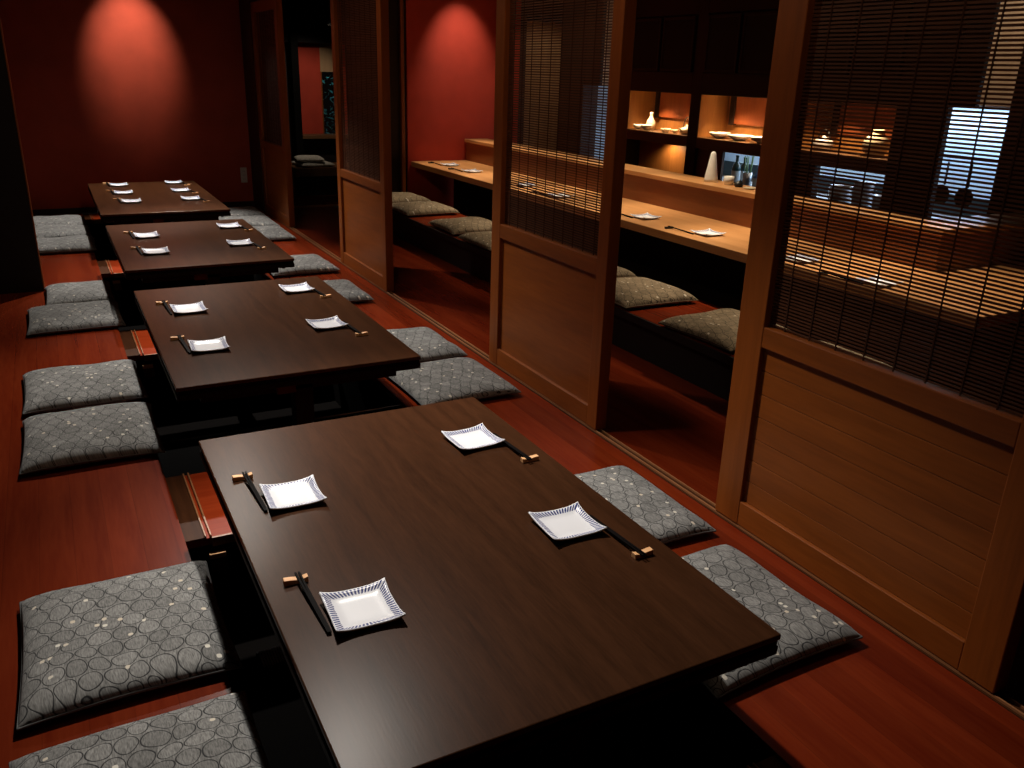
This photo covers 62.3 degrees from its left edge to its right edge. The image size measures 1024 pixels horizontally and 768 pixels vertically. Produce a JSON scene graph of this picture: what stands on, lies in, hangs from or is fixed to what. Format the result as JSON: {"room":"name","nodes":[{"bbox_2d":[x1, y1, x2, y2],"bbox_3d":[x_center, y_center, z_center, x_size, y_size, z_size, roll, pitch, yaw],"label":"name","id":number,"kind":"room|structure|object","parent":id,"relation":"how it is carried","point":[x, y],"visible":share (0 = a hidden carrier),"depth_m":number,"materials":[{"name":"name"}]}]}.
{"room":"japanese restaurant","nodes":[
{"label":"japanese restaurant","id":0,"kind":"room"},
{"bbox_2d":[0,19,44,293],"bbox_3d":[-3.763,-1.830,5.365,1.050,2.620,0.076,-9,23,-27],"label":"wall partition","id":1,"kind":"structure","parent":0,"point":[20,263],"depth_m":5.78,"materials":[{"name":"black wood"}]},
{"bbox_2d":[0,0,253,209],"bbox_3d":[-4.415,-3.116,8.796,3.320,2.620,0.100,-9,23,-27],"label":"wall","id":2,"kind":"structure","parent":0,"point":[111,91],"depth_m":8.96,"materials":[{"name":"red paint"}]},
{"bbox_2d":[32,201,253,214],"bbox_3d":[-4.452,-1.891,9.179,3.260,0.055,0.015,-9,23,-27],"label":"baseboard","id":3,"kind":"structure","parent":2,"relation":"attached to","point":[238,203],"depth_m":9.07,"materials":[{"name":"black wood"}]},
{"bbox_2d":[240,167,247,182],"bbox_3d":[-3.088,-2.407,9.753,0.072,0.170,0.012,-9,23,-27],"label":"wall socket","id":4,"kind":"object","parent":2,"relation":"attached to","point":[243,170],"visible":1,"depth_m":9.75,"materials":[{"name":"beige plastic"}]},
{"bbox_2d":[239,0,258,3],"bbox_3d":[-0.214,-2.515,4.399,0.140,0.460,11.460,-9,23,-27],"label":"wall","id":5,"kind":"structure","parent":0,"point":[240,1],"depth_m":8.86,"materials":[{"name":"red paint"}]},
{"bbox_2d":[239,2,270,211],"bbox_3d":[-2.812,-3.030,9.362,0.132,2.160,0.518,-9,23,-27],"label":"trim","id":6,"kind":"structure","parent":5,"relation":"attached to","point":[244,8],"depth_m":9.26,"materials":[{"name":"black wood"}]},
{"bbox_2d":[256,9,281,145],"bbox_3d":[-2.447,-3.088,8.564,0.002,1.260,0.906,-9,23,-27],"label":"bamboo blind","id":7,"kind":"object","parent":5,"relation":"attached to","point":[262,103],"depth_m":8.68,"materials":[{"name":"brown wood"}]},
{"bbox_2d":[250,0,294,226],"bbox_3d":[-2.456,-2.770,8.682,0.058,2.136,1.102,-9,23,-27],"label":"door","id":8,"kind":"structure","parent":5,"relation":"in","point":[275,158],"depth_m":8.61,"materials":[{"name":"orange wood"}]},
{"bbox_2d":[337,0,379,179],"bbox_3d":[-1.119,-2.182,6.219,0.002,1.260,0.959,-9,23,-27],"label":"bamboo blind","id":9,"kind":"object","parent":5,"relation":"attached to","point":[341,134],"depth_m":6.28,"materials":[{"name":"brown wood"}]},
{"bbox_2d":[504,0,613,254],"bbox_3d":[0.197,-1.289,3.893,0.002,1.239,0.937,-9,23,-27],"label":"bamboo blind","id":10,"kind":"object","parent":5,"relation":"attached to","point":[511,6],"depth_m":3.92,"materials":[{"name":"brown wood"}]},
{"bbox_2d":[489,0,636,429],"bbox_3d":[0.184,-0.968,4.019,0.058,2.136,1.109,-9,23,-27],"label":"door","id":11,"kind":"structure","parent":5,"relation":"in","point":[552,301],"depth_m":4.00,"materials":[{"name":"orange wood"}]},
{"bbox_2d":[715,0,1023,693],"bbox_3d":[1.096,-0.345,2.408,0.058,2.136,1.136,-9,23,-27],"label":"door","id":12,"kind":"structure","parent":5,"relation":"in","point":[902,492],"depth_m":2.47,"materials":[{"name":"orange wood"}]},
{"bbox_2d":[770,0,1023,416],"bbox_3d":[1.108,-0.654,2.287,0.002,1.272,0.910,-9,23,-27],"label":"bamboo blind","id":13,"kind":"object","parent":12,"relation":"attached to","point":[812,24],"depth_m":2.34,"materials":[{"name":"brown wood"}]},
{"bbox_2d":[286,0,303,159],"bbox_3d":[-2.774,-3.822,10.847,0.090,2.620,0.120,-9,23,-27],"label":"wall pillar","id":14,"kind":"structure","parent":0,"point":[290,4],"depth_m":10.77,"materials":[{"name":"black wood"}]},
{"bbox_2d":[262,0,344,43],"bbox_3d":[-2.516,-4.801,10.875,2.600,0.790,0.250,-9,23,-27],"label":"wall","id":15,"kind":"structure","parent":0,"point":[312,16],"depth_m":10.77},
{"bbox_2d":[264,41,347,186],"bbox_3d":[-2.587,-3.594,11.386,2.600,1.830,0.110,-9,23,-27],"label":"wall","id":16,"kind":"structure","parent":0,"point":[309,56],"depth_m":11.14,"materials":[{"name":"red paint"}]},
{"bbox_2d":[330,0,393,291],"bbox_3d":[-1.128,-1.864,6.337,0.058,2.136,1.125,-9,23,-27],"label":"door","id":17,"kind":"structure","parent":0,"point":[364,201],"depth_m":6.30,"materials":[{"name":"orange wood"}]},
{"bbox_2d":[403,0,406,191],"bbox_3d":[-1.172,-3.142,9.137,0.033,2.620,0.070,-9,23,-27],"label":"wall","id":18,"kind":"structure","parent":0,"point":[403,0],"depth_m":9.09,"materials":[{"name":"red paint"}]},
{"bbox_2d":[398,0,405,191],"bbox_3d":[-1.194,-3.128,9.100,0.040,2.620,0.120,-9,23,-27],"label":"trim","id":19,"kind":"structure","parent":18,"relation":"attached to","point":[400,2],"depth_m":9.06,"materials":[{"name":"orange wood"}]},
{"bbox_2d":[343,0,613,207],"bbox_3d":[0.331,-3.370,9.882,4.630,2.620,0.100,-9,23,-27],"label":"wall","id":20,"kind":"structure","parent":0,"point":[450,45],"depth_m":9.24,"materials":[{"name":"red paint"}]},
{"bbox_2d":[517,0,562,150],"bbox_3d":[0.362,-3.374,9.897,0.700,2.620,0.100,-9,23,-27],"label":"door","id":21,"kind":"structure","parent":20,"relation":"in","point":[535,0],"depth_m":9.76,"materials":[{"name":"brown wood"}]},
{"bbox_2d":[0,187,1023,767],"bbox_3d":[0.490,-0.476,6.489,9.200,0.450,12.950,-9,23,-27],"label":"floor","id":22,"kind":"structure","parent":0,"point":[875,700],"depth_m":3.03,"materials":[{"name":"red wood"}]},
{"bbox_2d":[33,215,86,226],"bbox_3d":[-4.512,-1.609,8.378,0.539,0.074,0.587,-9,23,-27],"label":"floor cushion","id":23,"kind":"object","parent":22,"relation":"on","point":[59,219],"visible":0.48,"depth_m":8.29,"materials":[{"name":"grey fabric"}]},
{"bbox_2d":[35,225,92,237],"bbox_3d":[-4.223,-1.419,7.887,0.539,0.074,0.587,-9,23,-27],"label":"floor cushion","id":24,"kind":"object","parent":22,"relation":"on","point":[47,231],"visible":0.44,"depth_m":7.79,"materials":[{"name":"grey fabric"}]},
{"bbox_2d":[37,235,96,253],"bbox_3d":[-3.925,-1.223,7.380,0.539,0.075,0.587,-8,22,-25],"label":"floor cushion","id":25,"kind":"object","parent":22,"relation":"on","point":[75,243],"visible":0.73,"depth_m":7.24,"materials":[{"name":"grey fabric"}]},
{"bbox_2d":[27,300,125,335],"bbox_3d":[-2.756,-0.435,5.340,0.539,0.078,0.587,-9,23,-27],"label":"floor cushion","id":26,"kind":"object","parent":22,"relation":"on","point":[64,317],"visible":1,"depth_m":5.21,"materials":[{"name":"grey fabric"}]},
{"bbox_2d":[45,280,115,304],"bbox_3d":[-2.994,-0.631,5.857,0.423,0.074,0.587,-9,23,-27],"label":"floor cushion","id":27,"kind":"object","parent":22,"relation":"on","point":[70,292],"visible":0.78,"depth_m":5.75,"materials":[{"name":"grey fabric"}]},
{"bbox_2d":[23,359,148,414],"bbox_3d":[-2.141,-0.005,4.229,0.539,0.076,0.587,-9,23,-27],"label":"floor cushion","id":28,"kind":"object","parent":22,"relation":"on","point":[74,386],"visible":1,"depth_m":4.12,"materials":[{"name":"grey fabric"}]},
{"bbox_2d":[19,402,165,474],"bbox_3d":[-1.826,0.207,3.672,0.539,0.082,0.587,-9,23,-26],"label":"floor cushion","id":29,"kind":"object","parent":22,"relation":"on","point":[54,440],"visible":1,"depth_m":3.56,"materials":[{"name":"grey fabric"}]},
{"bbox_2d":[16,561,242,730],"bbox_3d":[-1.104,0.699,2.415,0.539,0.072,0.587,-9,23,-27],"label":"floor cushion","id":30,"kind":"object","parent":22,"relation":"on","point":[85,646],"visible":1,"depth_m":2.33,"materials":[{"name":"grey fabric"}]},
{"bbox_2d":[9,690,269,767],"bbox_3d":[-0.791,0.917,1.846,0.539,0.075,0.587,-9,23,-28],"label":"floor cushion","id":31,"kind":"object","parent":22,"relation":"on","point":[219,732],"visible":1,"depth_m":1.97,"materials":[{"name":"grey fabric"}]},
{"bbox_2d":[88,181,230,224],"bbox_3d":[-3.412,-1.423,8.162,1.029,0.780,2.076,-9,23,-27],"label":"table","id":32,"kind":"object","parent":22,"relation":"on","point":[159,203],"visible":0.81,"depth_m":7.51,"materials":[{"name":"brown wood"}]},
{"bbox_2d":[106,219,294,286],"bbox_3d":[-2.292,-0.657,6.183,1.029,0.780,1.663,-9,23,-27],"label":"table","id":33,"kind":"object","parent":22,"relation":"on","point":[199,250],"visible":0.88,"depth_m":5.69,"materials":[{"name":"brown wood"}]},
{"bbox_2d":[133,231,159,237],"bbox_3d":[-2.644,-1.078,6.128,0.164,0.024,0.164,-10,23,-29],"label":"square plate","id":34,"kind":"object","parent":33,"relation":"on","point":[152,234],"visible":1,"depth_m":6.15,"materials":[{"name":"white ceramic"}]},
{"bbox_2d":[141,246,169,254],"bbox_3d":[-2.367,-0.884,5.626,0.164,0.024,0.164,-9,23,-26],"label":"square plate","id":35,"kind":"object","parent":33,"relation":"on","point":[163,250],"visible":1,"depth_m":5.65,"materials":[{"name":"white ceramic"}]},
{"bbox_2d":[226,238,253,245],"bbox_3d":[-1.920,-0.998,5.974,0.164,0.024,0.164,-8,22,-25],"label":"square plate","id":36,"kind":"object","parent":33,"relation":"on","point":[246,241],"visible":1,"depth_m":6.00,"materials":[{"name":"white ceramic"}]},
{"bbox_2d":[219,206,265,217],"bbox_3d":[-2.998,-1.865,9.197,0.539,0.076,0.587,-9,23,-27],"label":"floor cushion","id":37,"kind":"object","parent":22,"relation":"on","point":[248,210],"visible":0.37,"depth_m":9.09,"materials":[{"name":"grey fabric"}]},
{"bbox_2d":[219,215,278,225],"bbox_3d":[-2.713,-1.660,8.674,0.539,0.070,0.587,-9,23,-27],"label":"floor cushion","id":38,"kind":"object","parent":22,"relation":"on","point":[254,220],"visible":0.43,"depth_m":8.65,"materials":[{"name":"grey fabric"}]},
{"bbox_2d":[253,225,296,240],"bbox_3d":[-2.422,-1.458,8.140,0.539,0.078,0.647,-9,23,-27],"label":"floor cushion","id":39,"kind":"object","parent":22,"relation":"on","point":[272,232],"visible":0.5,"depth_m":8.02,"materials":[{"name":"grey fabric"}]},
{"bbox_2d":[134,276,420,425],"bbox_3d":[-1.262,0.046,4.364,1.029,0.780,1.672,-9,23,-27],"label":"table","id":40,"kind":"object","parent":22,"relation":"on","point":[273,348],"visible":0.91,"depth_m":3.90,"materials":[{"name":"brown wood"}]},
{"bbox_2d":[170,301,207,313],"bbox_3d":[-1.657,-0.388,4.342,0.164,0.024,0.164,-9,23,-27],"label":"square plate","id":41,"kind":"object","parent":40,"relation":"on","point":[196,307],"visible":1,"depth_m":4.36,"materials":[{"name":"white ceramic"}]},
{"bbox_2d":[188,336,229,351],"bbox_3d":[-1.355,-0.173,3.785,0.164,0.024,0.164,-8,22,-24],"label":"square plate","id":42,"kind":"object","parent":40,"relation":"on","point":[219,343],"visible":1,"depth_m":3.80,"materials":[{"name":"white ceramic"}]},
{"bbox_2d":[278,282,314,292],"bbox_3d":[-1.222,-0.544,4.803,0.164,0.024,0.164,-9,23,-28],"label":"square plate","id":43,"kind":"object","parent":40,"relation":"on","point":[302,287],"visible":1,"depth_m":4.82,"materials":[{"name":"white ceramic"}]},
{"bbox_2d":[305,315,347,328],"bbox_3d":[-0.910,-0.298,4.161,0.164,0.024,0.164,-10,23,-29],"label":"square plate","id":44,"kind":"object","parent":40,"relation":"on","point":[333,322],"visible":1,"depth_m":4.18,"materials":[{"name":"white ceramic"}]},
{"bbox_2d":[162,404,401,443],"bbox_3d":[-1.056,0.185,3.960,1.144,0.012,0.012,-9,23,-27],"label":"rail","id":45,"kind":"object","parent":22,"relation":"attached to","point":[400,405],"visible":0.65,"depth_m":3.92,"materials":[{"name":"wood"}]},
{"bbox_2d":[271,254,339,275],"bbox_3d":[-1.754,-0.980,6.909,0.539,0.071,0.587,-9,23,-28],"label":"floor cushion","id":46,"kind":"object","parent":22,"relation":"on","point":[305,263],"visible":0.62,"depth_m":6.75,"materials":[{"name":"grey fabric"}]},
{"bbox_2d":[291,162,348,195],"bbox_3d":[-2.131,-2.722,11.200,1.600,0.350,0.600,-9,23,-27],"label":"bench","id":47,"kind":"object","parent":22,"relation":"on","point":[309,181],"visible":0.3,"depth_m":10.74,"materials":[{"name":"black wood"}]},
{"bbox_2d":[291,160,333,166],"bbox_3d":[-2.566,-2.840,10.883,0.427,0.062,0.487,-11,24,-32],"label":"floor cushion","id":48,"kind":"object","parent":47,"relation":"on","point":[323,163],"visible":0.81,"depth_m":10.73,"materials":[{"name":"fabric"}]},
{"bbox_2d":[294,155,324,161],"bbox_3d":[-2.599,-2.893,10.844,0.347,0.063,0.447,-5,21,-19],"label":"floor cushion","id":49,"kind":"object","parent":48,"relation":"on","point":[301,158],"visible":1,"depth_m":10.69,"materials":[{"name":"fabric"}]},
{"bbox_2d":[303,134,348,162],"bbox_3d":[-2.201,-3.054,11.586,1.388,0.700,0.275,-9,23,-27],"label":"countertop","id":50,"kind":"structure","parent":22,"relation":"on","point":[323,145],"depth_m":11.34,"materials":[{"name":"black"}]},
{"bbox_2d":[303,134,347,138],"bbox_3d":[-2.192,-3.361,11.473,1.388,0.045,0.275,-9,23,-27],"label":"countertop","id":51,"kind":"structure","parent":50,"relation":"on","point":[305,136],"depth_m":11.18,"materials":[{"name":"brown wood"}]},
{"bbox_2d":[323,279,373,302],"bbox_3d":[-1.331,-0.666,6.093,0.507,0.073,0.587,-9,23,-27],"label":"floor cushion","id":52,"kind":"object","parent":22,"relation":"on","point":[347,289],"visible":0.43,"depth_m":6.01,"materials":[{"name":"grey fabric"}]},
{"bbox_2d":[387,327,467,361],"bbox_3d":[-0.627,-0.234,4.980,0.539,0.073,0.587,-9,23,-27],"label":"floor cushion","id":53,"kind":"object","parent":22,"relation":"on","point":[427,343],"visible":0.43,"depth_m":4.89,"materials":[{"name":"grey fabric"}]},
{"bbox_2d":[389,357,520,404],"bbox_3d":[-0.328,-0.028,4.441,0.539,0.077,0.587,-9,23,-28],"label":"floor cushion","id":54,"kind":"object","parent":22,"relation":"on","point":[443,380],"visible":0.8,"depth_m":4.33,"materials":[{"name":"grey fabric"}]},
{"bbox_2d":[199,397,780,767],"bbox_3d":[-0.230,0.750,2.542,1.029,0.780,1.656,-9,23,-27],"label":"table","id":55,"kind":"object","parent":22,"relation":"on","point":[512,637],"visible":0.91,"depth_m":2.07,"materials":[{"name":"brown wood"}]},
{"bbox_2d":[242,472,264,512],"bbox_3d":[-0.767,0.319,2.515,0.008,0.016,0.258,-10,23,-29],"label":"chopstick","id":56,"kind":"object","parent":55,"relation":"on","point":[243,473],"visible":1,"depth_m":2.51,"materials":[{"name":"black paint"}]},
{"bbox_2d":[245,471,267,511],"bbox_3d":[-0.762,0.318,2.518,0.008,0.016,0.258,-9,23,-28],"label":"chopstick","id":57,"kind":"object","parent":55,"relation":"on","point":[246,473],"visible":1,"depth_m":2.50,"materials":[{"name":"black paint"}]},
{"bbox_2d":[259,475,326,509],"bbox_3d":[-0.646,0.324,2.497,0.164,0.024,0.164,-8,22,-25],"label":"square plate","id":58,"kind":"object","parent":55,"relation":"on","point":[305,491],"visible":1,"depth_m":2.51,"materials":[{"name":"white ceramic"}]},
{"bbox_2d":[283,573,308,586],"bbox_3d":[-0.534,0.483,2.091,0.059,0.015,0.019,-7,22,-23],"label":"chopstick rest","id":59,"kind":"object","parent":55,"relation":"on","point":[287,581],"visible":0.91,"depth_m":2.08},
{"bbox_2d":[294,572,328,634],"bbox_3d":[-0.475,0.516,2.006,0.008,0.016,0.258,-10,23,-29],"label":"chopstick","id":60,"kind":"object","parent":55,"relation":"on","point":[295,573],"visible":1,"depth_m":2.00,"materials":[{"name":"black paint"}]},
{"bbox_2d":[298,571,331,633],"bbox_3d":[-0.471,0.515,2.008,0.008,0.016,0.258,-9,23,-27],"label":"chopstick","id":61,"kind":"object","parent":55,"relation":"on","point":[299,573],"visible":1,"depth_m":1.99,"materials":[{"name":"black paint"}]},
{"bbox_2d":[319,577,405,631],"bbox_3d":[-0.352,0.522,1.985,0.164,0.024,0.164,-8,22,-24],"label":"square plate","id":62,"kind":"object","parent":55,"relation":"on","point":[373,604],"visible":1,"depth_m":1.99,"materials":[{"name":"white ceramic"}]},
{"bbox_2d":[441,423,504,449],"bbox_3d":[-0.134,0.186,2.914,0.164,0.024,0.164,-10,23,-29],"label":"square plate","id":63,"kind":"object","parent":55,"relation":"on","point":[479,436],"visible":1,"depth_m":2.93,"materials":[{"name":"white ceramic"}]},
{"bbox_2d":[528,501,606,539],"bbox_3d":[0.155,0.391,2.384,0.164,0.024,0.164,-8,22,-25],"label":"square plate","id":64,"kind":"object","parent":55,"relation":"on","point":[569,522],"visible":1,"depth_m":2.39,"materials":[{"name":"white ceramic"}]},
{"bbox_2d":[589,515,643,555],"bbox_3d":[0.283,0.417,2.337,0.008,0.016,0.258,-9,23,-28],"label":"chopstick","id":65,"kind":"object","parent":55,"relation":"on","point":[608,530],"visible":0.87,"depth_m":2.31,"materials":[{"name":"black paint"}]},
{"bbox_2d":[591,515,646,555],"bbox_3d":[0.288,0.416,2.339,0.008,0.016,0.258,-10,23,-29],"label":"chopstick","id":66,"kind":"object","parent":55,"relation":"on","point":[630,543],"visible":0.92,"depth_m":2.31,"materials":[{"name":"black paint"}]},
{"bbox_2d":[631,547,652,559],"bbox_3d":[0.347,0.450,2.255,0.059,0.015,0.019,-9,23,-27],"label":"chopstick rest","id":67,"kind":"object","parent":55,"relation":"on","point":[649,551],"visible":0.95,"depth_m":2.25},
{"bbox_2d":[392,210,734,400],"bbox_3d":[0.142,-0.895,6.585,0.612,0.250,6.700,-9,23,-27],"label":"bench","id":68,"kind":"object","parent":22,"relation":"on","point":[637,331],"visible":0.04,"depth_m":5.00,"materials":[{"name":"black wood"}]},
{"bbox_2d":[392,192,429,202],"bbox_3d":[-1.186,-1.935,8.814,0.537,0.078,0.577,-9,23,-27],"label":"floor cushion","id":69,"kind":"object","parent":68,"relation":"on","point":[397,197],"visible":0.37,"depth_m":8.67,"materials":[{"name":"beige fabric"}]},
{"bbox_2d":[392,201,458,215],"bbox_3d":[-0.877,-1.720,8.247,0.537,0.085,0.577,-9,23,-28],"label":"floor cushion","id":70,"kind":"object","parent":68,"relation":"on","point":[414,208],"visible":0.9,"depth_m":8.09,"materials":[{"name":"beige fabric"}]},
{"bbox_2d":[428,217,491,234],"bbox_3d":[-0.383,-1.396,7.415,0.537,0.082,0.577,-8,23,-26],"label":"floor cushion","id":71,"kind":"object","parent":68,"relation":"on","point":[461,225],"visible":0.76,"depth_m":7.26,"materials":[{"name":"beige fabric"}]},
{"bbox_2d":[457,231,491,250],"bbox_3d":[-0.073,-1.162,6.808,0.537,0.080,0.577,-10,23,-28],"label":"floor cushion","id":72,"kind":"object","parent":68,"relation":"on","point":[483,239],"visible":0.28,"depth_m":6.73,"materials":[{"name":"beige fabric"}]},
{"bbox_2d":[617,266,636,277],"bbox_3d":[0.486,-0.803,5.881,0.537,0.082,0.577,-9,23,-27],"label":"floor cushion","id":73,"kind":"object","parent":68,"relation":"on","point":[621,272],"visible":0.14,"depth_m":5.75,"materials":[{"name":"beige fabric"}]},
{"bbox_2d":[615,277,697,307],"bbox_3d":[0.781,-0.590,5.331,0.537,0.080,0.577,-8,23,-26],"label":"floor cushion","id":74,"kind":"object","parent":68,"relation":"on","point":[631,292],"visible":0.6,"depth_m":5.17,"materials":[{"name":"beige fabric"}]},
{"bbox_2d":[658,308,788,351],"bbox_3d":[1.187,-0.309,4.602,0.537,0.081,0.577,-10,23,-28],"label":"floor cushion","id":75,"kind":"object","parent":68,"relation":"on","point":[719,327],"visible":0.59,"depth_m":4.53,"materials":[{"name":"beige fabric"}]},
{"bbox_2d":[265,211,1023,720],"bbox_3d":[-0.198,-0.191,4.992,0.048,0.013,10.942,-9,23,-27],"label":"trim","id":76,"kind":"structure","parent":22,"relation":"on","point":[999,697],"depth_m":3.37,"materials":[{"name":"brown wood"}]},
{"bbox_2d":[575,465,715,543],"bbox_3d":[0.360,0.461,3.176,0.557,0.077,0.587,-9,23,-27],"label":"floor cushion","id":77,"kind":"object","parent":22,"relation":"on","point":[667,520],"visible":0.5,"depth_m":3.14,"materials":[{"name":"grey fabric"}]},
{"bbox_2d":[411,139,1023,386],"bbox_3d":[1.286,-1.332,7.021,1.860,0.834,6.790,-9,23,-27],"label":"countertop","id":78,"kind":"structure","parent":22,"relation":"on","point":[711,269],"depth_m":5.84,"materials":[{"name":"brown wood"}]},
{"bbox_2d":[630,212,661,218],"bbox_3d":[0.961,-1.204,6.080,0.164,0.024,0.164,-10,23,-29],"label":"square plate","id":79,"kind":"object","parent":78,"relation":"on","point":[647,215],"visible":1,"depth_m":6.11,"materials":[{"name":"white ceramic"}]},
{"bbox_2d":[691,228,725,235],"bbox_3d":[1.278,-0.986,5.517,0.164,0.024,0.164,-9,23,-27],"label":"square plate","id":80,"kind":"object","parent":78,"relation":"on","point":[708,232],"visible":1,"depth_m":5.54,"materials":[{"name":"white ceramic"}]},
{"bbox_2d":[704,151,717,182],"bbox_3d":[1.483,-1.609,6.268,0.108,0.218,0.108,-9,23,-27],"label":"paper cone","id":81,"kind":"object","parent":78,"relation":"on","point":[711,175],"visible":1,"depth_m":6.25,"materials":[{"name":"white paper"}]},
{"bbox_2d":[942,261,1023,290],"bbox_3d":[3.013,-0.562,4.629,1.160,0.055,0.740,-9,23,-27],"label":"countertop","id":82,"kind":"structure","parent":78,"relation":"on","point":[1000,266],"depth_m":4.61,"materials":[{"name":"brown wood"}]},
{"bbox_2d":[681,544,862,698],"bbox_3d":[0.648,0.683,2.601,0.567,0.074,0.587,-9,23,-28],"label":"floor cushion","id":83,"kind":"object","parent":22,"relation":"on","point":[806,629],"visible":0.57,"depth_m":2.53,"materials":[{"name":"grey fabric"}]},
{"bbox_2d":[625,0,970,217],"bbox_3d":[2.163,-2.268,7.483,0.380,2.320,3.930,-9,23,-27],"label":"display shelf","id":84,"kind":"object","parent":22,"relation":"on","point":[707,62],"visible":0.43,"depth_m":7.50,"materials":[{"name":"orange wood"}]},
{"bbox_2d":[709,132,730,138],"bbox_3d":[1.922,-2.301,7.837,0.200,0.052,0.200,-9,23,-27],"label":"bowl","id":85,"kind":"object","parent":84,"relation":"on","point":[719,135],"visible":0.94,"depth_m":7.78,"materials":[{"name":"white ceramic"}]},
{"bbox_2d":[727,134,752,140],"bbox_3d":[2.048,-2.214,7.615,0.230,0.050,0.230,-9,23,-27],"label":"bowl","id":86,"kind":"object","parent":84,"relation":"on","point":[736,137],"visible":0.97,"depth_m":7.56,"materials":[{"name":"white ceramic"}]},
{"bbox_2d":[811,129,833,150],"bbox_3d":[2.505,-1.963,6.807,0.163,0.165,0.189,5,20,8],"label":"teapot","id":87,"kind":"object","parent":84,"relation":"on","point":[824,129],"visible":0.38,"depth_m":6.75,"materials":[{"name":"beige ceramic"}]},
{"bbox_2d":[862,129,889,155],"bbox_3d":[2.741,-1.810,6.369,0.200,0.195,0.200,-9,23,-27],"label":"vase","id":88,"kind":"object","parent":84,"relation":"on","point":[882,142],"visible":0.4,"depth_m":6.30,"materials":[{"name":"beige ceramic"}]},
{"bbox_2d":[722,160,989,218],"bbox_3d":[2.698,-1.709,8.354,0.710,0.700,4.050,-9,23,-27],"label":"countertop","id":89,"kind":"structure","parent":22,"relation":"on","point":[728,164],"depth_m":7.92,"materials":[{"name":"metal"}]},
{"bbox_2d":[731,155,740,181],"bbox_3d":[2.256,-2.148,8.522,0.092,0.300,0.090,-9,23,-27],"label":"bottle","id":90,"kind":"object","parent":89,"relation":"on","point":[736,168],"visible":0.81,"depth_m":8.49,"materials":[{"name":"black glass"}]},
{"bbox_2d":[742,155,753,185],"bbox_3d":[2.335,-2.099,8.380,0.090,0.310,0.096,-9,23,-27],"label":"jar","id":91,"kind":"object","parent":89,"relation":"on","point":[747,176],"visible":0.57,"depth_m":8.36,"materials":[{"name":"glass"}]},
{"bbox_2d":[827,184,852,202],"bbox_3d":[2.953,-1.713,7.626,0.214,0.144,0.232,5,20,9],"label":"cooking pot","id":92,"kind":"object","parent":89,"relation":"on","point":[830,184],"visible":0.34,"depth_m":7.54,"materials":[{"name":"metal"}]},
{"bbox_2d":[722,175,957,218],"bbox_3d":[2.698,-1.867,8.293,0.700,0.040,4.050,-9,23,-27],"label":"countertop","id":93,"kind":"structure","parent":89,"relation":"on","point":[723,175],"depth_m":7.21,"materials":[{"name":"wood"}]},
{"bbox_2d":[851,181,877,206],"bbox_3d":[3.079,-1.658,7.401,0.204,0.204,0.193,10,22,21],"label":"cooking pot","id":94,"kind":"object","parent":89,"relation":"on","point":[860,181],"visible":0.42,"depth_m":7.34,"materials":[{"name":"metal"}]},
{"bbox_2d":[935,162,949,204],"bbox_3d":[3.392,-1.591,6.640,0.032,0.361,0.156,-9,23,-27],"label":"frying pan","id":95,"kind":"object","parent":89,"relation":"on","point":[937,196],"visible":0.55,"depth_m":6.67,"materials":[{"name":"black metal"}]},
{"bbox_2d":[557,0,597,157],"bbox_3d":[0.763,-3.316,9.771,0.200,2.620,0.520,-9,23,-27],"label":"wall","id":96,"kind":"structure","parent":0,"point":[564,0],"depth_m":9.64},
{"bbox_2d":[584,0,606,84],"bbox_3d":[0.909,-3.714,9.203,0.040,0.870,0.300,-9,23,-27],"label":"trim","id":97,"kind":"structure","parent":96,"relation":"attached to","point":[589,0],"depth_m":9.17,"materials":[{"name":"brown wood"}]},
{"bbox_2d":[724,106,1008,198],"bbox_3d":[4.326,-2.402,7.595,0.100,2.620,8.020,-9,23,-27],"label":"wall","id":98,"kind":"structure","parent":0,"point":[728,156],"depth_m":7.80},
{"bbox_2d":[946,157,997,162],"bbox_3d":[3.445,-1.740,6.521,0.012,0.012,0.850,-9,23,-27],"label":"rail","id":99,"kind":"object","parent":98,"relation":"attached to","point":[946,157],"visible":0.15,"depth_m":6.44,"materials":[{"name":"metal"}]},
{"bbox_2d":[954,160,973,206],"bbox_3d":[3.485,-1.527,6.475,0.032,0.361,0.156,-9,23,-27],"label":"frying pan","id":100,"kind":"object","parent":99,"relation":"hanging from","point":[956,199],"visible":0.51,"depth_m":6.52,"materials":[{"name":"black metal"}]},
{"bbox_2d":[979,1,1023,107],"bbox_3d":[3.659,-3.213,8.104,0.380,0.950,6.000,-9,23,-27],"label":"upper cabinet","id":101,"kind":"object","parent":98,"relation":"attached to","point":[1013,2],"visible":0.02,"depth_m":7.00,"materials":[{"name":"brown wood"}]},
{"bbox_2d":[987,47,1023,214],"bbox_3d":[3.805,-1.238,4.398,0.200,2.620,2.490,-9,23,-27],"label":"wall","id":102,"kind":"structure","parent":0,"point":[1017,82],"depth_m":5.36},
{"bbox_3d":[2.088,-3.522,7.089,0.200,0.300,5.010,-9,23,-27],"label":"wall","id":103,"kind":"structure","parent":0,"visible":0},
{"bbox_2d":[950,0,1000,106],"bbox_3d":[3.021,-2.263,5.476,0.040,0.890,0.184,-9,23,-27],"label":"trim","id":104,"kind":"structure","parent":103,"relation":"attached to","point":[995,3],"depth_m":5.50,"materials":[{"name":"brown wood"}]},
{"bbox_3d":[-2.454,-3.062,11.673,0.295,0.640,0.100,-9,23,-27],"label":"wall","id":105,"kind":"structure","parent":0,"visible":0},
{"bbox_2d":[320,72,335,133],"bbox_3d":[-2.426,-3.753,11.404,0.295,0.845,0.090,-9,23,-27],"label":"window","id":106,"kind":"structure","parent":105,"relation":"in","point":[327,85],"depth_m":11.38,"materials":[{"name":"black glass"}]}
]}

